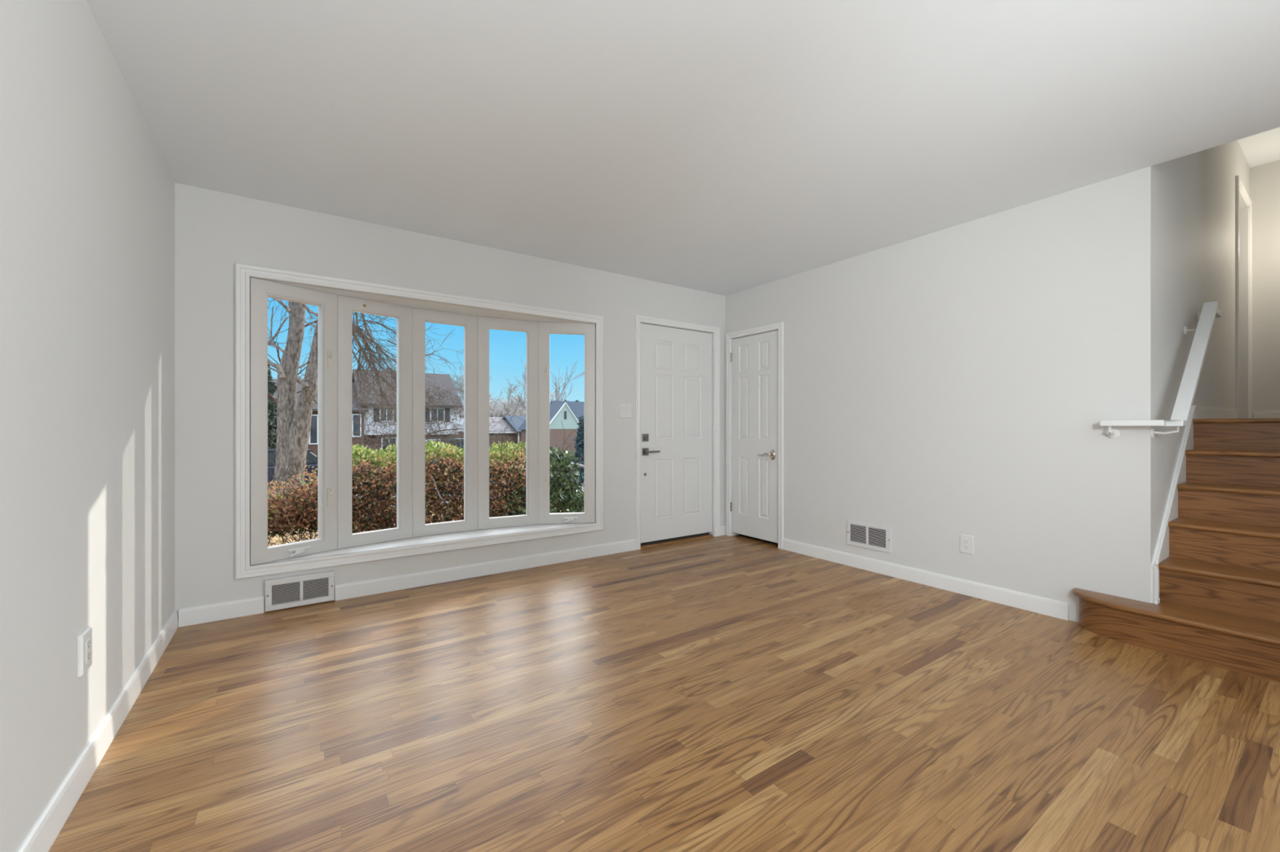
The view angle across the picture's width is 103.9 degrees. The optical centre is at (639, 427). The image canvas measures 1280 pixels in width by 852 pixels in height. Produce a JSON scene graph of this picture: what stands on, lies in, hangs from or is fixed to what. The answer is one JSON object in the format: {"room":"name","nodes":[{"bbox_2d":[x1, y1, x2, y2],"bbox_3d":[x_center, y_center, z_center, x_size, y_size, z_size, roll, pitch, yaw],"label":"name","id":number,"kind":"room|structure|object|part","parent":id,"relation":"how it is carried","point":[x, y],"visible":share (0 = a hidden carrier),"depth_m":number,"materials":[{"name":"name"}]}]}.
{"room":"empty living room","nodes":[
{"label":"empty living room","id":0,"kind":"room"},
{"bbox_2d":[0,0,174,851],"bbox_3d":[-0.679,-0.048,-0.096,0.150,2.890,7.214,0,0,-35],"label":"wall","id":1,"kind":"structure","parent":0,"point":[87,189],"depth_m":1.49,"materials":[{"name":"paint"}]},
{"bbox_2d":[77,626,92,677],"bbox_3d":[-1.717,0.693,1.550,0.014,0.124,0.086,0,0,-35],"label":"wall outlet","id":2,"kind":"object","parent":1,"relation":"attached to","point":[85,637],"visible":1,"depth_m":1.53,"materials":[{"name":"white plastic"}]},
{"bbox_2d":[85,637,90,663],"bbox_3d":[-1.713,0.693,1.554,0.002,0.068,0.036,0,0,-35],"label":"receptacle","id":3,"kind":"object","parent":2,"relation":"attached to","point":[87,639],"depth_m":1.55,"materials":[{"name":"white plastic"}]},
{"bbox_2d":[16,609,178,851],"bbox_3d":[-0.582,1.049,-0.090,0.016,0.096,6.913,0,0,-35],"label":"baseboard","id":4,"kind":"structure","parent":1,"relation":"attached to","point":[41,837],"depth_m":1.58,"materials":[{"name":"white paint"}]},
{"bbox_2d":[174,182,724,618],"bbox_3d":[0.772,-0.628,5.171,8.228,4.050,0.200,0,0,-35],"label":"wall","id":5,"kind":"structure","parent":0,"point":[215,231],"depth_m":3.14,"materials":[{"name":"paint"}]},
{"bbox_2d":[178,595,264,626],"bbox_3d":[-2.382,1.049,2.859,0.376,0.096,0.016,0,0,-35],"label":"baseboard","id":6,"kind":"structure","parent":5,"relation":"attached to","point":[192,615],"depth_m":2.85,"materials":[{"name":"white paint"}]},
{"bbox_2d":[265,570,334,611],"bbox_3d":[-2.074,0.996,3.060,0.349,0.182,0.032,0,0,-35],"label":"air vent","id":7,"kind":"object","parent":5,"relation":"in","point":[287,592],"visible":1,"depth_m":3.05,"materials":[{"name":"white metal"}]},
{"bbox_2d":[235,262,603,579],"bbox_3d":[-1.449,-0.082,3.762,2.515,1.919,0.452,0,0,-35],"label":"window","id":8,"kind":"structure","parent":5,"relation":"in","point":[335,299],"depth_m":3.62,"materials":[{"name":"white paint"}]},
{"bbox_3d":[-2.178,-0.035,3.151,0.070,1.690,0.472,0,0,35],"label":"panel","id":9,"kind":"part","parent":8,"relation":"part of","materials":[{"name":"beige paint"}]},
{"bbox_3d":[-2.131,0.784,3.108,0.021,0.031,0.084,0,0,33],"label":"crank handle","id":10,"kind":"part","parent":8,"relation":"part of","materials":[{"name":"white plastic"}]},
{"bbox_3d":[-1.864,-0.035,3.522,0.060,1.690,0.480,0,0,44],"label":"panel","id":11,"kind":"part","parent":8,"relation":"part of","materials":[{"name":"clear glass"}]},
{"bbox_3d":[-1.437,0.842,3.744,2.442,0.060,0.377,0,0,-35],"label":"seat","id":12,"kind":"part","parent":8,"relation":"part of","materials":[{"name":"white paint"}]},
{"bbox_3d":[-1.496,-0.035,3.841,0.473,1.690,0.060,0,0,-36],"label":"panel","id":13,"kind":"part","parent":8,"relation":"part of","materials":[{"name":"clear glass"}]},
{"bbox_3d":[-1.080,-0.035,4.096,0.482,1.690,0.060,0,0,-27],"label":"panel","id":14,"kind":"part","parent":8,"relation":"part of","materials":[{"name":"clear glass"}]},
{"bbox_3d":[-0.619,-0.035,4.252,0.468,1.690,0.070,0,0,-9],"label":"panel","id":15,"kind":"part","parent":8,"relation":"part of","materials":[{"name":"clear glass"}]},
{"bbox_2d":[334,538,635,600],"bbox_3d":[-0.987,1.049,3.824,2.299,0.096,0.016,0,0,-35],"label":"baseboard","id":16,"kind":"structure","parent":5,"relation":"attached to","point":[375,586],"depth_m":3.65,"materials":[{"name":"white paint"}]},
{"bbox_2d":[618,403,631,417],"bbox_3d":[-0.126,-0.146,4.420,0.130,0.130,0.013,0,0,-35],"label":"light switch","id":17,"kind":"object","parent":5,"relation":"attached to","point":[624,409],"visible":1,"depth_m":4.42,"materials":[{"name":"white plastic"}]},
{"bbox_2d":[635,315,719,550],"bbox_3d":[0.329,0.056,4.844,1.025,2.122,0.234,0,0,-35],"label":"door","id":18,"kind":"structure","parent":5,"relation":"in","point":[677,363],"depth_m":4.77,"materials":[{"name":"white paint"}]},
{"bbox_3d":[0.049,0.223,4.565,0.070,0.068,0.010,0,0,-35],"label":"handle plate","id":19,"kind":"part","parent":18,"relation":"part of","materials":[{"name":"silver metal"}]},
{"bbox_3d":[0.111,0.223,4.577,0.155,0.040,0.042,0,0,-35],"label":"lever","id":20,"kind":"part","parent":18,"relation":"part of","materials":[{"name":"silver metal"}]},
{"bbox_2d":[720,524,725,535],"bbox_3d":[0.837,1.049,5.085,0.092,0.096,0.016,0,0,-35],"label":"baseboard","id":21,"kind":"structure","parent":5,"relation":"attached to","point":[722,528],"depth_m":5.08,"materials":[{"name":"white paint"}]},
{"bbox_2d":[48,534,1279,851],"bbox_3d":[1.090,1.097,1.210,4.286,0.001,7.150,0,0,-35],"label":"floor","id":22,"kind":"structure","parent":0,"point":[725,693],"depth_m":1.82,"materials":[{"name":"brown wood"}]},
{"bbox_2d":[1071,417,1279,683],"bbox_3d":[3.193,0.522,2.547,1.250,1.150,1.313,0,0,-35],"label":"staircase","id":23,"kind":"structure","parent":22,"relation":"on","point":[1219,606],"depth_m":2.58,"materials":[{"name":"brown wood"}]},
{"bbox_3d":[3.013,0.746,2.226,0.008,0.010,0.990,0,0,-35],"label":"cove moulding","id":24,"kind":"part","parent":23,"relation":"part of","materials":[{"name":"brown wood"}]},
{"bbox_3d":[3.204,0.555,2.358,0.008,0.010,0.990,0,0,-35],"label":"cove moulding","id":25,"kind":"part","parent":23,"relation":"part of","materials":[{"name":"brown wood"}]},
{"bbox_3d":[3.395,0.363,2.490,0.008,0.010,0.990,0,0,-35],"label":"cove moulding","id":26,"kind":"part","parent":23,"relation":"part of","materials":[{"name":"brown wood"}]},
{"bbox_3d":[3.586,0.171,2.622,0.008,0.010,0.990,0,0,-35],"label":"cove moulding","id":27,"kind":"part","parent":23,"relation":"part of","materials":[{"name":"brown wood"}]},
{"bbox_3d":[3.776,-0.020,2.754,0.008,0.010,0.990,0,0,-35],"label":"cove moulding","id":28,"kind":"part","parent":23,"relation":"part of","materials":[{"name":"brown wood"}]},
{"bbox_2d":[85,0,1279,296],"bbox_3d":[1.034,-1.418,1.089,4.316,0.150,7.214,0,0,-35],"label":"ceiling","id":29,"kind":"structure","parent":0,"point":[725,148],"depth_m":2.10,"materials":[{"name":"paint"}]},
{"bbox_2d":[738,533,777,544],"bbox_3d":[2.198,1.173,4.230,0.972,0.148,2.970,0,0,-35],"label":"floor","id":30,"kind":"structure","parent":0,"point":[739,534],"depth_m":4.92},
{"bbox_2d":[724,176,1119,622],"bbox_3d":[1.763,-0.123,3.930,0.115,2.440,2.970,0,0,-35],"label":"wall","id":31,"kind":"structure","parent":0,"point":[940,386],"depth_m":3.29,"materials":[{"name":"paint"}]},
{"bbox_2d":[725,321,783,549],"bbox_3d":[1.117,0.074,4.821,0.164,2.045,0.715,0,0,-35],"label":"door","id":32,"kind":"structure","parent":31,"relation":"in","point":[754,357],"depth_m":4.79,"materials":[{"name":"white paint"}]},
{"bbox_3d":[1.162,0.251,4.653,0.047,0.032,0.148,0,0,-35],"label":"lever","id":33,"kind":"part","parent":32,"relation":"part of","materials":[{"name":"silver metal"}]},
{"bbox_2d":[846,520,891,553],"bbox_3d":[1.751,0.833,3.837,0.016,0.192,0.356,0,0,-35],"label":"air vent","id":34,"kind":"object","parent":31,"relation":"in","point":[868,535],"visible":1,"depth_m":3.83,"materials":[{"name":"white metal"}]},
{"bbox_2d":[782,538,1068,620],"bbox_3d":[1.861,1.049,3.674,0.016,0.096,2.017,0,0,-35],"label":"baseboard","id":35,"kind":"structure","parent":31,"relation":"attached to","point":[1051,607],"depth_m":3.40,"materials":[{"name":"white paint"}]},
{"bbox_2d":[960,533,973,555],"bbox_3d":[2.139,0.767,3.277,0.009,0.120,0.080,0,0,-35],"label":"wall outlet","id":36,"kind":"object","parent":31,"relation":"attached to","point":[966,542],"visible":1,"depth_m":3.27,"materials":[{"name":"white plastic"}]},
{"bbox_2d":[963,538,968,550],"bbox_3d":[2.136,0.767,3.276,0.002,0.068,0.034,0,0,-35],"label":"receptacle","id":37,"kind":"object","parent":36,"relation":"attached to","point":[966,541],"depth_m":3.28,"materials":[{"name":"white plastic"}]},
{"bbox_2d":[1119,140,1249,603],"bbox_3d":[4.224,-0.703,3.753,3.962,3.600,0.120,0,0,-35],"label":"wall","id":38,"kind":"structure","parent":0,"point":[1177,216],"depth_m":2.72,"materials":[{"name":"paint"}]},
{"bbox_2d":[1153,565,1159,604],"bbox_3d":[2.659,0.808,2.575,0.052,0.194,0.015,0,0,-35],"label":"trim","id":39,"kind":"structure","parent":38,"relation":"attached to","point":[1156,600],"depth_m":2.57,"materials":[{"name":"white paint"}]},
{"bbox_2d":[1099,301,1222,438],"bbox_3d":[3.103,-0.353,2.938,1.393,0.827,0.297,0,0,-35],"label":"handrail","id":40,"kind":"object","parent":38,"relation":"attached to","point":[1186,393],"visible":1,"depth_m":2.68,"materials":[{"name":"white paint"}]},
{"bbox_2d":[1151,404,1197,603],"bbox_3d":[3.091,0.383,2.889,1.108,1.043,0.012,0,0,-35],"label":"trim","id":41,"kind":"structure","parent":38,"relation":"attached to","point":[1182,478],"depth_m":2.83,"materials":[{"name":"white paint"}]},
{"bbox_2d":[1194,405,1237,418],"bbox_3d":[4.304,-0.096,3.727,1.920,0.085,0.013,0,0,-35],"label":"baseboard","id":42,"kind":"structure","parent":38,"relation":"attached to","point":[1202,412],"depth_m":3.58,"materials":[{"name":"white paint"}]},
{"bbox_2d":[1235,175,1252,418],"bbox_3d":[5.427,-1.101,4.574,0.880,2.095,0.142,0,0,-35],"label":"door","id":43,"kind":"structure","parent":38,"relation":"in","point":[1243,203],"depth_m":4.75,"materials":[{"name":"white paint"}]},
{"bbox_2d":[1237,127,1279,168],"bbox_3d":[3.634,-2.578,4.589,4.182,0.150,4.414,0,0,-35],"label":"ceiling","id":44,"kind":"structure","parent":0,"point":[1264,148],"depth_m":4.47,"materials":[{"name":"paint"}]},
{"bbox_2d":[1249,160,1279,418],"bbox_3d":[5.370,-0.778,5.667,0.100,3.750,4.214,0,0,-35],"label":"wall","id":45,"kind":"structure","parent":0,"point":[1264,179],"depth_m":4.75,"materials":[{"name":"paint"}]},
{"bbox_2d":[1253,412,1279,418],"bbox_3d":[6.173,-0.098,4.405,0.014,0.090,0.984,0,0,-35],"label":"baseboard","id":46,"kind":"structure","parent":45,"relation":"attached to","point":[1255,415],"depth_m":4.74,"materials":[{"name":"white paint"}]},
{"label":"outside","id":47,"kind":"structure","parent":0,"visible":0},
{"bbox_2d":[267,452,582,505],"bbox_3d":[-41.305,2.310,112.472,300.000,1.034,208.000,0,0,-35],"label":"lawn","id":48,"kind":"structure","parent":47,"point":[513,452],"depth_m":35.41,"materials":[{"name":"plant"}]},
{"bbox_2d":[267,364,277,448],"bbox_3d":[-15.689,-0.049,21.040,2.486,5.335,2.451,0,0,-35],"label":"evergreen tree","id":49,"kind":"object","parent":48,"relation":"on","point":[272,406],"visible":0.12,"depth_m":20.90,"materials":[{"name":"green plant"}]},
{"bbox_2d":[267,368,462,456],"bbox_3d":[-24.980,-1.118,45.219,14.950,8.230,10.000,0,0,-35],"label":"house","id":50,"kind":"structure","parent":48,"relation":"on","point":[446,380],"depth_m":42.62,"materials":[{"name":"white"}]},
{"bbox_3d":[-25.297,0.172,39.261,0.950,2.150,0.020,0,0,-35],"label":"pane","id":51,"kind":"part","parent":50,"relation":"part of","materials":[{"name":"clear glass"}]},
{"bbox_3d":[-23.097,-0.153,40.782,0.500,1.700,0.020,0,0,-35],"label":"pane","id":52,"kind":"part","parent":50,"relation":"part of","materials":[{"name":"clear glass"}]},
{"bbox_2d":[373,406,378,422],"bbox_3d":[-22.058,-1.103,41.865,0.420,1.260,0.060,0,0,-35],"label":"shutter","id":53,"kind":"object","parent":50,"relation":"hanging from","point":[374,409],"depth_m":41.79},
{"bbox_3d":[-21.417,-1.103,42.309,0.900,1.100,0.020,0,0,-35],"label":"pane","id":54,"kind":"part","parent":50,"relation":"part of","materials":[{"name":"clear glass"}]},
{"bbox_3d":[-21.467,1.447,42.821,1.000,1.000,0.020,0,0,-35],"label":"pane","id":55,"kind":"part","parent":50,"relation":"part of","materials":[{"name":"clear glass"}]},
{"bbox_2d":[425,407,430,422],"bbox_3d":[-18.768,-1.103,44.140,0.420,1.260,0.060,0,0,-35],"label":"shutter","id":56,"kind":"object","parent":50,"relation":"hanging from","point":[426,409],"depth_m":44.12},
{"bbox_3d":[-18.065,-1.103,44.627,1.050,1.100,0.020,0,0,-35],"label":"pane","id":57,"kind":"part","parent":50,"relation":"part of","materials":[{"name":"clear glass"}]},
{"bbox_2d":[444,408,449,422],"bbox_3d":[-17.362,-1.103,45.113,0.420,1.260,0.060,0,0,-35],"label":"shutter","id":58,"kind":"object","parent":50,"relation":"hanging from","point":[446,409],"depth_m":45.11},
{"bbox_2d":[351,364,512,483],"bbox_3d":[-8.380,0.232,20.197,7.344,6.238,7.424,0,0,-24],"label":"ornamental tree","id":59,"kind":"object","parent":48,"relation":"on","point":[435,432],"visible":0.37,"depth_m":20.51,"materials":[{"name":"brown plant"}]},
{"bbox_2d":[427,438,463,465],"bbox_3d":[-13.485,1.806,36.002,4.693,1.979,1.850,0,0,-40],"label":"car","id":60,"kind":"object","parent":48,"relation":"on","point":[459,444],"visible":0.03,"depth_m":35.39,"materials":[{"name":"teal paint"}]},
{"bbox_2d":[454,402,463,438],"bbox_3d":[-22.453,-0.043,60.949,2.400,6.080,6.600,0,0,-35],"label":"house","id":61,"kind":"structure","parent":48,"relation":"on","point":[461,425],"depth_m":58.43,"materials":[{"name":"brick"}]},
{"bbox_2d":[449,366,493,408],"bbox_3d":[-29.233,-3.601,76.842,12.684,12.818,10.114,0,0,-35],"label":"bare tree","id":62,"kind":"object","parent":48,"relation":"on","point":[460,388],"visible":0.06,"depth_m":79.55,"materials":[{"name":"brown plant"}]},
{"bbox_2d":[488,397,514,417],"bbox_3d":[-25.671,-1.261,91.218,8.042,8.159,10.613,0,0,-35],"label":"bare tree","id":63,"kind":"object","parent":48,"relation":"on","point":[500,414],"visible":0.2,"depth_m":90.48,"materials":[{"name":"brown plant"}]},
{"bbox_2d":[488,415,525,449],"bbox_3d":[-16.506,0.757,63.602,9.600,4.480,10.000,0,0,-35],"label":"house","id":64,"kind":"structure","parent":48,"relation":"on","point":[517,422],"depth_m":60.28,"materials":[{"name":"brick"}]},
{"bbox_2d":[488,377,525,417],"bbox_3d":[-23.156,-3.039,79.749,13.014,11.862,16.292,0,0,-35],"label":"bare tree","id":65,"kind":"object","parent":48,"relation":"on","point":[516,386],"visible":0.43,"depth_m":78.62,"materials":[{"name":"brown plant"}]},
{"bbox_2d":[488,394,525,415],"bbox_3d":[-26.984,-2.172,104.056,11.109,9.975,11.900,0,0,-35],"label":"bare tree","id":66,"kind":"object","parent":48,"relation":"on","point":[510,402],"visible":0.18,"depth_m":104.06,"materials":[{"name":"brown plant"}]},
{"bbox_2d":[510,407,525,415],"bbox_3d":[-21.392,-0.462,91.502,7.539,6.629,7.460,0,0,-35],"label":"bare tree","id":67,"kind":"object","parent":48,"relation":"on","point":[520,407],"visible":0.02,"depth_m":91.03,"materials":[{"name":"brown plant"}]},
{"bbox_2d":[503,359,584,417],"bbox_3d":[-8.642,-2.634,56.452,8.731,11.065,13.967,0,0,12],"label":"bare tree","id":68,"kind":"object","parent":48,"relation":"on","point":[557,391],"visible":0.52,"depth_m":52.20,"materials":[{"name":"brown plant"}]},
{"bbox_2d":[517,400,584,458],"bbox_3d":[-5.121,0.232,49.864,12.300,5.530,6.350,0,0,-35],"label":"house","id":69,"kind":"structure","parent":48,"relation":"on","point":[568,412],"depth_m":45.22,"materials":[{"name":"brick"}]},
{"bbox_2d":[570,415,584,483],"bbox_3d":[-2.044,0.793,17.968,0.935,2.504,0.976,0,0,19],"label":"evergreen shrub","id":70,"kind":"object","parent":48,"relation":"on","point":[580,444],"visible":0.52,"depth_m":17.86,"materials":[{"name":"green plant"}]},
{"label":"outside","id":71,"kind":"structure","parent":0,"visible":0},
{"bbox_2d":[267,475,584,508],"bbox_3d":[2.668,2.050,22.514,150.000,0.614,10.000,0,0,-35],"label":"street","id":72,"kind":"structure","parent":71,"point":[571,475],"depth_m":15.19,"materials":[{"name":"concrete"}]},
{"bbox_2d":[267,448,317,488],"bbox_3d":[-12.778,1.518,17.003,4.293,1.529,1.750,0,0,-43],"label":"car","id":73,"kind":"object","parent":72,"relation":"on","point":[271,455],"visible":0.12,"depth_m":17.07,"materials":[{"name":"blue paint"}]},
{"bbox_2d":[267,301,384,406],"bbox_3d":[-10.438,-1.411,14.571,5.123,6.971,4.010,0,0,2],"label":"bare tree","id":74,"kind":"object","parent":72,"relation":"on","point":[269,396],"visible":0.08,"depth_m":13.59,"materials":[{"name":"brown plant"}]},
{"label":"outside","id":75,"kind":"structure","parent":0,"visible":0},
{"bbox_2d":[267,501,574,546],"bbox_3d":[3.699,1.613,12.232,100.000,0.333,8.086,0,0,-35],"label":"ground","id":76,"kind":"structure","parent":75,"point":[274,538],"depth_m":7.09,"materials":[{"name":"beige soil"}]},
{"bbox_2d":[267,297,463,499],"bbox_3d":[-5.003,-1.771,8.226,4.483,7.334,2.061,0,0,14],"label":"forked tree","id":77,"kind":"object","parent":76,"relation":"on","point":[293,421],"visible":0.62,"depth_m":8.85,"materials":[{"name":"grey plant"}]},
{"bbox_2d":[267,408,578,546],"bbox_3d":[-2.639,0.823,4.370,4.819,2.175,2.322,0,0,-37],"label":"hedge","id":78,"kind":"object","parent":76,"relation":"on","point":[296,509],"visible":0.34,"depth_m":4.45,"materials":[{"name":"brown plant"}]},
{"bbox_3d":[-2.820,0.930,3.992,0.668,1.081,1.146,0,0,-35],"label":"stem","id":79,"kind":"part","parent":78,"relation":"part of","materials":[{"name":"brown plant"}]},
{"bbox_3d":[-3.234,0.871,4.450,1.076,1.217,1.052,0,0,-35],"label":"stem","id":80,"kind":"part","parent":78,"relation":"part of","materials":[{"name":"brown plant"}]},
{"bbox_3d":[-2.900,0.876,4.256,0.507,1.181,0.311,0,0,-35],"label":"stem","id":81,"kind":"part","parent":78,"relation":"part of","materials":[{"name":"brown plant"}]},
{"bbox_3d":[-2.981,0.801,3.664,1.115,1.353,1.377,0,0,-35],"label":"stem","id":82,"kind":"part","parent":78,"relation":"part of","materials":[{"name":"brown plant"}]},
{"bbox_3d":[-3.066,0.807,4.148,0.790,1.342,0.432,0,0,-35],"label":"stem","id":83,"kind":"part","parent":78,"relation":"part of","materials":[{"name":"brown plant"}]},
{"bbox_3d":[-3.196,0.903,4.222,0.723,1.151,0.760,0,0,-35],"label":"stem","id":84,"kind":"part","parent":78,"relation":"part of","materials":[{"name":"brown plant"}]},
{"bbox_3d":[-2.844,0.883,4.286,0.719,1.196,0.501,0,0,-35],"label":"stem","id":85,"kind":"part","parent":78,"relation":"part of","materials":[{"name":"brown plant"}]},
{"bbox_3d":[-3.046,0.894,4.148,1.011,1.150,0.714,0,0,-35],"label":"stem","id":86,"kind":"part","parent":78,"relation":"part of","materials":[{"name":"brown plant"}]},
{"bbox_3d":[-2.636,0.864,3.930,0.564,1.228,0.685,0,0,-35],"label":"stem","id":87,"kind":"part","parent":78,"relation":"part of","materials":[{"name":"brown plant"}]},
{"bbox_3d":[-3.002,0.679,4.644,0.814,1.600,0.833,0,0,-35],"label":"stem","id":88,"kind":"part","parent":78,"relation":"part of","materials":[{"name":"brown plant"}]},
{"bbox_3d":[-3.272,0.787,4.439,0.987,1.391,1.052,0,0,-35],"label":"stem","id":89,"kind":"part","parent":78,"relation":"part of","materials":[{"name":"brown plant"}]},
{"bbox_3d":[-2.693,0.992,4.155,0.340,0.952,0.670,0,0,-35],"label":"stem","id":90,"kind":"part","parent":78,"relation":"part of","materials":[{"name":"brown plant"}]},
{"bbox_3d":[-2.586,1.064,3.976,1.036,0.817,0.777,0,0,-35],"label":"stem","id":91,"kind":"part","parent":78,"relation":"part of","materials":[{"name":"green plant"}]},
{"bbox_3d":[-2.311,0.943,4.354,0.898,1.077,0.512,0,0,-35],"label":"stem","id":92,"kind":"part","parent":78,"relation":"part of","materials":[{"name":"brown plant"}]},
{"bbox_3d":[-2.538,0.766,4.693,0.973,1.425,0.819,0,0,-35],"label":"stem","id":93,"kind":"part","parent":78,"relation":"part of","materials":[{"name":"brown plant"}]},
{"bbox_3d":[-2.116,1.033,4.325,0.654,0.873,0.254,0,0,-35],"label":"stem","id":94,"kind":"part","parent":78,"relation":"part of","materials":[{"name":"brown plant"}]},
{"bbox_3d":[-2.111,0.930,3.948,1.114,1.080,0.972,0,0,-35],"label":"stem","id":95,"kind":"part","parent":78,"relation":"part of","materials":[{"name":"brown plant"}]},
{"bbox_3d":[-2.089,1.026,4.218,0.847,0.893,0.970,0,0,-35],"label":"stem","id":96,"kind":"part","parent":78,"relation":"part of","materials":[{"name":"brown plant"}]},
{"bbox_3d":[-1.833,0.557,4.550,0.183,0.285,0.012,0,0,0],"label":"stem","id":97,"kind":"part","parent":78,"relation":"part of","materials":[{"name":"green plant"}]},
{"bbox_3d":[-1.512,0.645,5.183,0.754,1.665,0.864,0,0,-35],"label":"stem","id":98,"kind":"part","parent":78,"relation":"part of","materials":[{"name":"green plant"}]},
{"bbox_3d":[-1.132,0.748,5.366,0.924,1.460,0.769,0,0,17],"label":"stem","id":99,"kind":"part","parent":78,"relation":"part of","materials":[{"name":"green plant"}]},
{"bbox_2d":[431,390,584,521],"bbox_3d":[-0.994,0.545,5.463,2.465,1.878,1.711,0,0,-20],"label":"shrub","id":100,"kind":"object","parent":76,"relation":"on","point":[559,478],"visible":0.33,"depth_m":5.53,"materials":[{"name":"green plant"}]},
{"bbox_3d":[-1.478,0.894,5.256,0.965,1.174,1.070,0,0,18],"label":"stem","id":101,"kind":"part","parent":100,"relation":"part of","materials":[{"name":"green plant"}]},
{"bbox_3d":[-1.202,0.544,5.083,1.016,1.877,0.628,0,0,-20],"label":"stem","id":102,"kind":"part","parent":100,"relation":"part of","materials":[{"name":"green plant"}]},
{"bbox_3d":[-1.061,0.661,5.537,0.998,1.635,0.742,0,0,-9],"label":"stem","id":103,"kind":"part","parent":100,"relation":"part of","materials":[{"name":"green plant"}]},
{"bbox_3d":[-0.612,0.793,5.626,0.509,1.371,0.839,0,0,-35],"label":"stem","id":104,"kind":"part","parent":100,"relation":"part of","materials":[{"name":"green plant"}]},
{"bbox_3d":[-0.591,0.684,5.269,0.860,1.592,0.883,0,0,-35],"label":"stem","id":105,"kind":"part","parent":100,"relation":"part of","materials":[{"name":"green plant"}]},
{"bbox_2d":[571,462,584,491],"bbox_3d":[-0.815,0.963,6.597,0.052,0.968,0.916,0,0,-29],"label":"railing","id":106,"kind":"object","parent":76,"relation":"on","point":[572,464],"visible":0.12,"depth_m":6.57,"materials":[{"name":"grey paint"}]},
{"bbox_3d":[-0.815,0.506,6.597,0.052,0.056,0.916,0,0,-29],"label":"rail","id":107,"kind":"part","parent":106,"relation":"part of","materials":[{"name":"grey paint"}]}
]}

